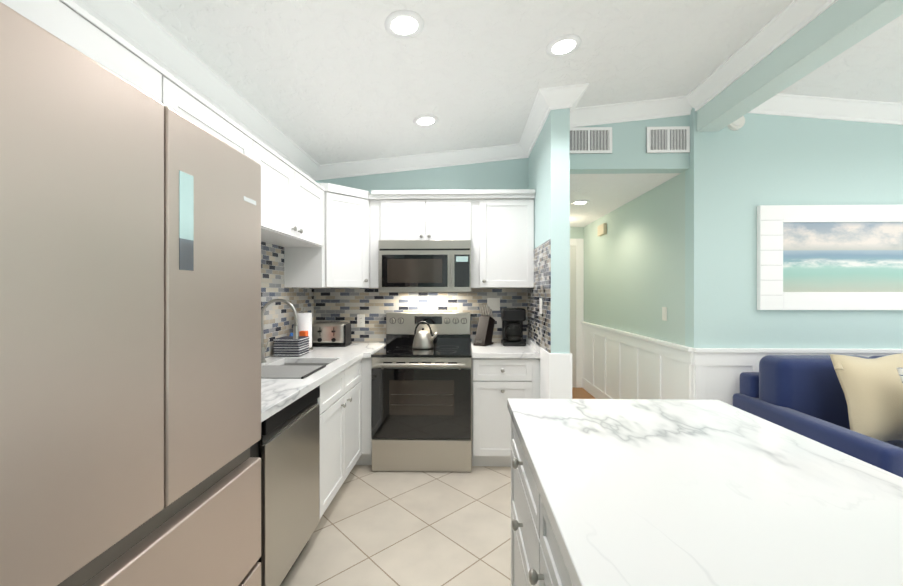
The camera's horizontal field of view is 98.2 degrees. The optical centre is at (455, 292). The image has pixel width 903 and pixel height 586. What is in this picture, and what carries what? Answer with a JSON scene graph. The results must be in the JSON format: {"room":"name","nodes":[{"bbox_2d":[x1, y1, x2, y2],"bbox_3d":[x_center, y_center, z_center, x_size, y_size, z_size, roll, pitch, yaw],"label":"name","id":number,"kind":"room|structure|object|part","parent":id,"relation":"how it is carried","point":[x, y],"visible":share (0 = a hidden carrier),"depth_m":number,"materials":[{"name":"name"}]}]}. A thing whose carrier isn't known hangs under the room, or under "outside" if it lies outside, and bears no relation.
{"room":"kitchen","nodes":[
{"label":"kitchen","id":0,"kind":"room"},
{"bbox_2d":[310,362,341,409],"bbox_3d":[-0.831,0.607,2.498,0.004,0.206,0.588,0,0,1],"label":"drawer front","id":1,"kind":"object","parent":0,"relation":"attached to","point":[333,384],"depth_m":2.36,"materials":[{"name":"white wood"}]},
{"bbox_2d":[316,158,527,194],"bbox_3d":[-0.334,-0.120,3.726,2.020,3.000,0.120,0,0,1],"label":"wall","id":2,"kind":"structure","parent":0,"point":[508,174],"depth_m":3.66,"materials":[{"name":"teal paint"}]},
{"bbox_2d":[72,0,319,180],"bbox_3d":[-1.369,-1.113,0.489,0.100,0.118,6.400,0,0,1],"label":"crown molding","id":3,"kind":"structure","parent":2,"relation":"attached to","point":[135,24],"depth_m":1.95,"materials":[{"name":"white wood"}]},
{"bbox_2d":[261,242,316,357],"bbox_3d":[-1.368,0.060,2.555,0.008,0.840,2.270,0,0,1],"label":"backsplash","id":4,"kind":"structure","parent":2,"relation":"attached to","point":[278,316],"depth_m":2.97,"materials":[{"name":"tile"}]},
{"bbox_2d":[284,183,370,287],"bbox_3d":[-1.046,-0.455,3.377,0.609,0.820,0.606,0,0,1],"label":"upper cabinet","id":5,"kind":"object","parent":2,"relation":"attached to","point":[340,258],"visible":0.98,"depth_m":3.16,"materials":[{"name":"white paint"}]},
{"bbox_2d":[357,314,364,326],"bbox_3d":[-0.891,0.260,3.666,0.072,0.118,0.008,0,0,1],"label":"electrical outlet","id":6,"kind":"object","parent":2,"relation":"attached to","point":[360,320],"visible":1,"depth_m":3.66,"materials":[{"name":"white plastic"}]},
{"bbox_2d":[317,288,524,342],"bbox_3d":[-0.321,0.055,3.662,1.990,0.850,0.008,0,0,1],"label":"backsplash","id":7,"kind":"structure","parent":2,"relation":"attached to","point":[373,305],"depth_m":3.66,"materials":[{"name":"tile"}]},
{"bbox_2d":[320,144,528,179],"bbox_3d":[-0.277,-1.211,3.614,1.900,0.310,0.100,0,0,1],"label":"crown molding","id":8,"kind":"structure","parent":2,"relation":"attached to","point":[500,152],"depth_m":3.61,"materials":[{"name":"white wood"}]},
{"bbox_2d":[377,193,472,244],"bbox_3d":[-0.257,-0.638,3.501,0.779,0.385,0.323,0,0,1],"label":"upper cabinet","id":9,"kind":"object","parent":2,"relation":"attached to","point":[400,216],"depth_m":3.34,"materials":[{"name":"white paint"}]},
{"bbox_2d":[378,240,470,291],"bbox_3d":[-0.258,-0.225,3.436,0.775,0.434,0.433,0,0,1],"label":"microwave","id":10,"kind":"object","parent":9,"relation":"attached to","point":[424,265],"visible":1,"depth_m":3.26,"materials":[{"name":"silver metal"}]},
{"bbox_2d":[487,298,499,310],"bbox_3d":[0.349,0.105,3.637,0.118,0.118,0.008,0,0,1],"label":"light switch","id":11,"kind":"object","parent":2,"relation":"attached to","point":[493,304],"visible":0.92,"depth_m":3.63,"materials":[{"name":"white plastic"}]},
{"bbox_2d":[471,193,534,287],"bbox_3d":[0.400,-0.438,3.486,0.535,0.785,0.323,0,0,1],"label":"upper cabinet","id":12,"kind":"object","parent":2,"relation":"attached to","point":[495,227],"depth_m":3.33,"materials":[{"name":"white paint"}]},
{"bbox_2d":[281,387,595,585],"bbox_3d":[2.034,1.411,1.451,7.100,0.060,8.720,0,0,1],"label":"floor","id":13,"kind":"structure","parent":0,"point":[400,528],"depth_m":2.26,"materials":[{"name":"tile"}]},
{"bbox_2d":[0,2,260,585],"bbox_3d":[-1.041,0.463,0.952,0.686,1.836,0.886,0,0,1],"label":"fridge","id":14,"kind":"object","parent":13,"relation":"on","point":[130,324],"visible":1,"depth_m":0.82,"materials":[{"name":"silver metal"}]},
{"bbox_2d":[259,385,319,585],"bbox_3d":[-1.059,0.944,1.883,0.596,0.874,0.594,0,0,1],"label":"dishwasher","id":15,"kind":"object","parent":13,"relation":"on","point":[289,448],"visible":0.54,"depth_m":1.79,"materials":[{"name":"silver metal"}]},
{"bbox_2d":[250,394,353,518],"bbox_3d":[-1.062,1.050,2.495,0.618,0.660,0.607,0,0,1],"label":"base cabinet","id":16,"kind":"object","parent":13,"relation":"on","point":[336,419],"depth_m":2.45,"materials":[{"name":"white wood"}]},
{"bbox_2d":[261,374,325,421],"bbox_3d":[-1.068,0.484,1.813,0.638,0.040,0.800,0,0,1],"label":"countertop","id":17,"kind":"structure","parent":16,"relation":"on","point":[276,394],"depth_m":1.88,"materials":[{"name":"white stone"}]},
{"bbox_2d":[261,365,325,378],"bbox_3d":[-1.045,0.457,2.283,0.455,0.011,0.340,0,0,1],"label":"drying rack","id":18,"kind":"object","parent":17,"relation":"on","point":[284,372],"visible":0.62,"depth_m":2.27,"materials":[{"name":"silver metal"}]},
{"bbox_2d":[262,354,371,464],"bbox_3d":[-1.011,0.943,2.940,0.698,0.874,0.285,0,0,1],"label":"base cabinet","id":19,"kind":"object","parent":13,"relation":"on","point":[342,378],"depth_m":3.02,"materials":[{"name":"white wood"}]},
{"bbox_2d":[266,342,385,361],"bbox_3d":[-1.005,0.483,3.232,0.698,0.040,0.880,0,0,1],"label":"countertop","id":20,"kind":"structure","parent":19,"relation":"on","point":[350,353],"depth_m":2.99,"materials":[{"name":"white stone"}]},
{"bbox_2d":[261,298,298,362],"bbox_3d":[-1.186,0.249,2.625,0.275,0.426,0.094,0,0,1],"label":"faucet","id":21,"kind":"object","parent":20,"relation":"on","point":[295,331],"visible":0.92,"depth_m":2.60,"materials":[{"name":"grey metal"}]},
{"bbox_2d":[273,336,308,356],"bbox_3d":[-1.230,0.398,2.932,0.195,0.129,0.190,0,0,1],"label":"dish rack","id":22,"kind":"object","parent":20,"relation":"on","point":[287,346],"visible":0.98,"depth_m":2.84,"materials":[{"name":"grey metal"}]},
{"bbox_2d":[299,331,307,335],"bbox_3d":[-1.192,0.380,3.064,0.055,0.165,0.055,0,0,1],"label":"sponge caddy","id":23,"kind":"object","parent":20,"relation":"on","point":[303,333],"visible":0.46,"depth_m":3.04,"materials":[{"name":"orange"}]},
{"bbox_2d":[297,308,312,350],"bbox_3d":[-1.237,0.292,3.177,0.150,0.340,0.150,0,0,1],"label":"paper towel","id":24,"kind":"object","parent":20,"relation":"on","point":[304,321],"visible":0.38,"depth_m":3.13,"materials":[{"name":"white paper"}]},
{"bbox_2d":[312,322,351,346],"bbox_3d":[-1.106,0.359,3.442,0.320,0.206,0.215,0,0,1],"label":"toaster","id":25,"kind":"object","parent":20,"relation":"on","point":[331,334],"visible":0.94,"depth_m":3.36,"materials":[{"name":"silver metal"}]},
{"bbox_2d":[509,410,574,585],"bbox_3d":[0.628,0.942,0.684,0.906,0.878,2.020,0,0,1],"label":"kitchen island","id":26,"kind":"object","parent":13,"relation":"on","point":[536,558],"depth_m":1.20,"materials":[{"name":"white paint"}]},
{"bbox_2d":[507,398,902,585],"bbox_3d":[0.655,0.482,0.673,0.910,0.041,2.060,0,0,1],"label":"island countertop","id":27,"kind":"structure","parent":26,"relation":"on","point":[634,492],"depth_m":0.88,"materials":[{"name":"white stone"}]},
{"bbox_2d":[733,355,902,477],"bbox_3d":[3.155,0.903,2.343,2.260,0.955,1.075,0,0,1],"label":"sofa","id":28,"kind":"object","parent":13,"relation":"on","point":[803,395],"visible":0.44,"depth_m":2.50,"materials":[{"name":"blue fabric"}]},
{"bbox_2d":[830,353,902,441],"bbox_3d":[2.545,0.630,2.339,0.539,0.521,0.182,0,0,-7],"label":"pillow","id":29,"kind":"object","parent":28,"relation":"on","point":[872,390],"visible":0.9,"depth_m":2.28,"materials":[{"name":"beige fabric"}]},
{"bbox_2d":[897,368,902,383],"bbox_3d":[2.699,0.653,2.086,0.491,0.476,0.178,0,0,7],"label":"striped pillow","id":30,"kind":"object","parent":28,"relation":"on","point":[900,371],"visible":1,"depth_m":2.17,"materials":[{"name":"white fabric"}]},
{"bbox_2d":[133,0,902,164],"bbox_3d":[2.011,-1.359,0.470,7.100,0.418,6.520,0,0,1],"label":"ceiling","id":31,"kind":"structure","parent":0,"point":[320,82],"depth_m":2.23,"materials":[{"name":"white paint"}]},
{"bbox_2d":[384,10,423,37],"bbox_3d":[-0.245,-1.273,1.857,0.187,0.024,0.188,0,0,1],"label":"recessed light","id":32,"kind":"object","parent":31,"relation":"in","point":[404,24],"visible":1,"depth_m":1.85,"materials":[{"name":"white"}]},
{"bbox_2d":[413,114,437,125],"bbox_3d":[-0.223,-1.274,2.890,0.187,0.024,0.188,0,0,1],"label":"recessed light","id":33,"kind":"object","parent":31,"relation":"in","point":[426,120],"visible":1,"depth_m":2.88,"materials":[{"name":"white"}]},
{"bbox_2d":[546,34,580,56],"bbox_3d":[0.591,-1.356,2.149,0.187,0.024,0.188,0,0,1],"label":"recessed light","id":34,"kind":"object","parent":31,"relation":"in","point":[563,45],"visible":1,"depth_m":2.14,"materials":[{"name":"white"}]},
{"bbox_2d":[697,0,902,131],"bbox_3d":[1.832,-1.367,0.083,0.160,0.303,5.738,0,0,1],"label":"ridge beam","id":35,"kind":"structure","parent":31,"relation":"attached to","point":[837,28],"depth_m":2.07,"materials":[{"name":"teal paint"}]},
{"bbox_2d":[748,93,902,124],"bbox_3d":[3.787,-1.270,2.859,3.420,0.424,0.100,0,0,1],"label":"crown molding","id":36,"kind":"structure","parent":31,"relation":"attached to","point":[791,105],"depth_m":2.88,"materials":[{"name":"white wood"}]},
{"bbox_2d":[528,108,569,352],"bbox_3d":[0.754,-0.121,4.266,0.130,3.000,3.150,0,0,1],"label":"wall","id":37,"kind":"structure","parent":0,"point":[549,170],"depth_m":2.69,"materials":[{"name":"teal paint"}]},
{"bbox_2d":[525,239,550,352],"bbox_3d":[0.659,0.055,3.159,0.008,0.850,0.928,0,0,1],"label":"backsplash","id":38,"kind":"structure","parent":37,"relation":"attached to","point":[537,325],"depth_m":3.02,"materials":[{"name":"tile"}]},
{"bbox_2d":[516,86,559,155],"bbox_3d":[0.621,-1.317,3.053,0.120,0.120,0.920,0,0,1],"label":"crown molding","id":39,"kind":"structure","parent":37,"relation":"attached to","point":[547,99],"depth_m":2.89,"materials":[{"name":"white wood"}]},
{"bbox_2d":[539,298,541,313],"bbox_3d":[0.646,0.100,2.988,0.008,0.118,0.075,0,0,1],"label":"light switch","id":40,"kind":"object","parent":37,"relation":"attached to","point":[540,305],"visible":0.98,"depth_m":2.97,"materials":[{"name":"white plastic"}]},
{"bbox_2d":[540,347,571,398],"bbox_3d":[0.721,0.898,2.860,0.158,0.965,0.364,0,0,1],"label":"trim","id":41,"kind":"structure","parent":37,"relation":"attached to","point":[555,375],"depth_m":2.68,"materials":[{"name":"white wood"}]},
{"bbox_2d":[560,83,591,123],"bbox_3d":[0.824,-1.330,2.748,0.120,0.118,0.320,0,0,1],"label":"crown molding","id":42,"kind":"structure","parent":37,"relation":"attached to","point":[571,96],"depth_m":2.66,"materials":[{"name":"white wood"}]},
{"bbox_2d":[570,227,583,238],"bbox_3d":[1.359,0.178,5.777,1.010,2.400,0.100,0,0,1],"label":"wall","id":43,"kind":"structure","parent":0,"point":[576,232],"depth_m":5.72,"materials":[{"name":"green paint"}]},
{"bbox_2d":[570,239,583,387],"bbox_3d":[1.425,0.293,5.713,0.865,2.170,0.025,0,0,1],"label":"door frame","id":44,"kind":"structure","parent":43,"relation":"attached to","point":[576,289],"depth_m":5.69,"materials":[{"name":"white wood"}]},
{"bbox_2d":[570,173,679,226],"bbox_3d":[1.328,-0.991,4.437,1.010,0.060,2.580,0,0,1],"label":"ceiling","id":45,"kind":"structure","parent":0,"point":[604,194],"depth_m":3.67,"materials":[{"name":"white paint"}]},
{"bbox_2d":[571,200,589,203],"bbox_3d":[1.309,-0.955,4.122,0.188,0.008,0.188,0,0,1],"label":"recessed light","id":46,"kind":"object","parent":45,"relation":"in","point":[580,202],"visible":0.98,"depth_m":4.11,"materials":[{"name":"white plastic"}]},
{"bbox_2d":[570,115,689,173],"bbox_3d":[1.297,-1.290,3.087,1.010,0.660,0.120,0,0,1],"label":"wall","id":47,"kind":"structure","parent":0,"point":[628,155],"depth_m":3.03,"materials":[{"name":"teal paint"}]},
{"bbox_2d":[570,127,611,153],"bbox_3d":[1.028,-1.180,3.026,0.355,0.200,0.012,0,0,1],"label":"air vent","id":48,"kind":"object","parent":47,"relation":"in","point":[590,140],"visible":0.85,"depth_m":3.02,"materials":[{"name":"white metal"}]},
{"bbox_2d":[560,88,692,126],"bbox_3d":[1.294,-1.375,2.962,1.010,0.209,0.130,0,0,1],"label":"crown molding","id":49,"kind":"structure","parent":47,"relation":"attached to","point":[671,106],"depth_m":2.98,"materials":[{"name":"white wood"}]},
{"bbox_2d":[646,126,689,152],"bbox_3d":[1.632,-1.180,3.012,0.325,0.200,0.012,0,0,1],"label":"air vent","id":50,"kind":"object","parent":47,"relation":"in","point":[673,139],"visible":1,"depth_m":3.01,"materials":[{"name":"white metal"}]},
{"bbox_2d":[686,0,837,110],"bbox_3d":[1.702,-1.426,0.087,0.099,0.109,5.740,0,0,1],"label":"crown molding","id":51,"kind":"structure","parent":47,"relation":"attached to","point":[790,20],"depth_m":2.25,"materials":[{"name":"white wood"}]},
{"bbox_2d":[584,171,684,345],"bbox_3d":[1.893,0.179,4.445,0.120,2.400,2.740,0,0,1],"label":"wall","id":52,"kind":"structure","parent":0,"point":[634,269],"depth_m":3.82,"materials":[{"name":"green paint"}]},
{"bbox_2d":[597,223,606,235],"bbox_3d":[1.820,-0.786,4.876,0.044,0.130,0.220,0,0,1],"label":"switch box","id":53,"kind":"object","parent":52,"relation":"attached to","point":[601,229],"visible":1,"depth_m":4.82,"materials":[{"name":"beige plastic"}]},
{"bbox_2d":[581,321,692,399],"bbox_3d":[1.810,0.897,4.337,0.042,0.965,2.760,0,0,1],"label":"wainscoting","id":54,"kind":"structure","parent":52,"relation":"attached to","point":[618,364],"depth_m":4.02,"materials":[{"name":"white wood"}]},
{"bbox_2d":[662,307,666,320],"bbox_3d":[1.803,0.180,3.386,0.008,0.118,0.075,0,0,1],"label":"light switch","id":55,"kind":"object","parent":52,"relation":"attached to","point":[664,313],"visible":1,"depth_m":3.38,"materials":[{"name":"white plastic"}]},
{"bbox_2d":[692,348,902,405],"bbox_3d":[3.642,0.898,2.893,3.712,0.965,0.042,0,0,1],"label":"trim","id":56,"kind":"structure","parent":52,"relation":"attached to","point":[716,372],"depth_m":2.93,"materials":[{"name":"white wood"}]},
{"bbox_2d":[685,108,902,348],"bbox_3d":[3.709,-0.120,2.952,3.820,3.000,0.161,0,0,1],"label":"wall","id":57,"kind":"structure","parent":0,"point":[734,179],"depth_m":2.93,"materials":[{"name":"teal paint"}]},
{"bbox_2d":[727,116,744,130],"bbox_3d":[2.098,-1.285,2.929,0.124,0.124,0.036,0,0,1],"label":"smoke detector","id":58,"kind":"object","parent":57,"relation":"attached to","point":[738,124],"visible":0.54,"depth_m":2.92,"materials":[{"name":"white plastic"}]},
{"bbox_3d":[3.129,-0.262,2.904,1.738,0.779,0.039,0,0,1],"label":"framed painting","id":59,"kind":"part","parent":57,"relation":"part of"},
{"bbox_3d":[-0.335,1.410,3.457,2.270,0.060,0.660,0,0,1],"label":"floor","id":60,"kind":"structure","parent":0,"visible":0},
{"bbox_2d":[371,312,471,471],"bbox_3d":[-0.262,0.780,3.297,0.777,1.200,0.711,0,0,1],"label":"range","id":61,"kind":"object","parent":60,"relation":"on","point":[421,410],"visible":0.98,"depth_m":3.00,"materials":[{"name":"silver metal"}]},
{"bbox_2d":[412,321,437,349],"bbox_3d":[-0.265,0.357,3.365,0.220,0.233,0.184,0,0,1],"label":"kettle","id":62,"kind":"object","parent":61,"relation":"on","point":[423,339],"visible":1,"depth_m":3.31,"materials":[{"name":"silver metal"}]},
{"bbox_2d":[471,338,539,466],"bbox_3d":[0.397,0.897,3.319,0.533,0.965,0.641,0,0,1],"label":"base cabinet","id":63,"kind":"object","parent":60,"relation":"on","point":[501,374],"visible":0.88,"depth_m":3.04,"materials":[{"name":"white paint"}]},
{"bbox_2d":[473,304,494,345],"bbox_3d":[0.257,0.280,3.502,0.110,0.364,0.225,0,0,31],"label":"knife block","id":64,"kind":"object","parent":63,"relation":"on","point":[484,331],"visible":1,"depth_m":3.47,"materials":[{"name":"black wood"}]},
{"bbox_2d":[501,308,525,345],"bbox_3d":[0.511,0.299,3.495,0.200,0.325,0.223,0,0,1],"label":"coffee maker","id":65,"kind":"object","parent":63,"relation":"on","point":[513,319],"visible":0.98,"depth_m":3.41,"materials":[{"name":"black plastic"}]},
{"bbox_3d":[-1.478,-0.118,0.552,0.120,3.000,6.520,0,0,1],"label":"wall","id":66,"kind":"structure","parent":0,"visible":0},
{"bbox_2d":[0,0,167,105],"bbox_3d":[-1.245,-0.660,0.959,0.323,0.322,0.945,0,0,1],"label":"upper cabinet","id":67,"kind":"object","parent":66,"relation":"attached to","point":[66,20],"depth_m":1.17,"materials":[{"name":"white paint"}]},
{"bbox_2d":[168,72,263,227],"bbox_3d":[-1.226,-0.590,1.774,0.323,0.462,0.697,0,0,1],"label":"upper cabinet","id":68,"kind":"object","parent":66,"relation":"attached to","point":[182,99],"depth_m":1.73,"materials":[{"name":"white paint"}]},
{"bbox_2d":[261,143,324,246],"bbox_3d":[-1.209,-0.591,2.520,0.323,0.462,1.108,0,0,1],"label":"upper cabinet","id":69,"kind":"object","parent":66,"relation":"attached to","point":[292,205],"depth_m":2.51,"materials":[{"name":"white paint"}]}
]}

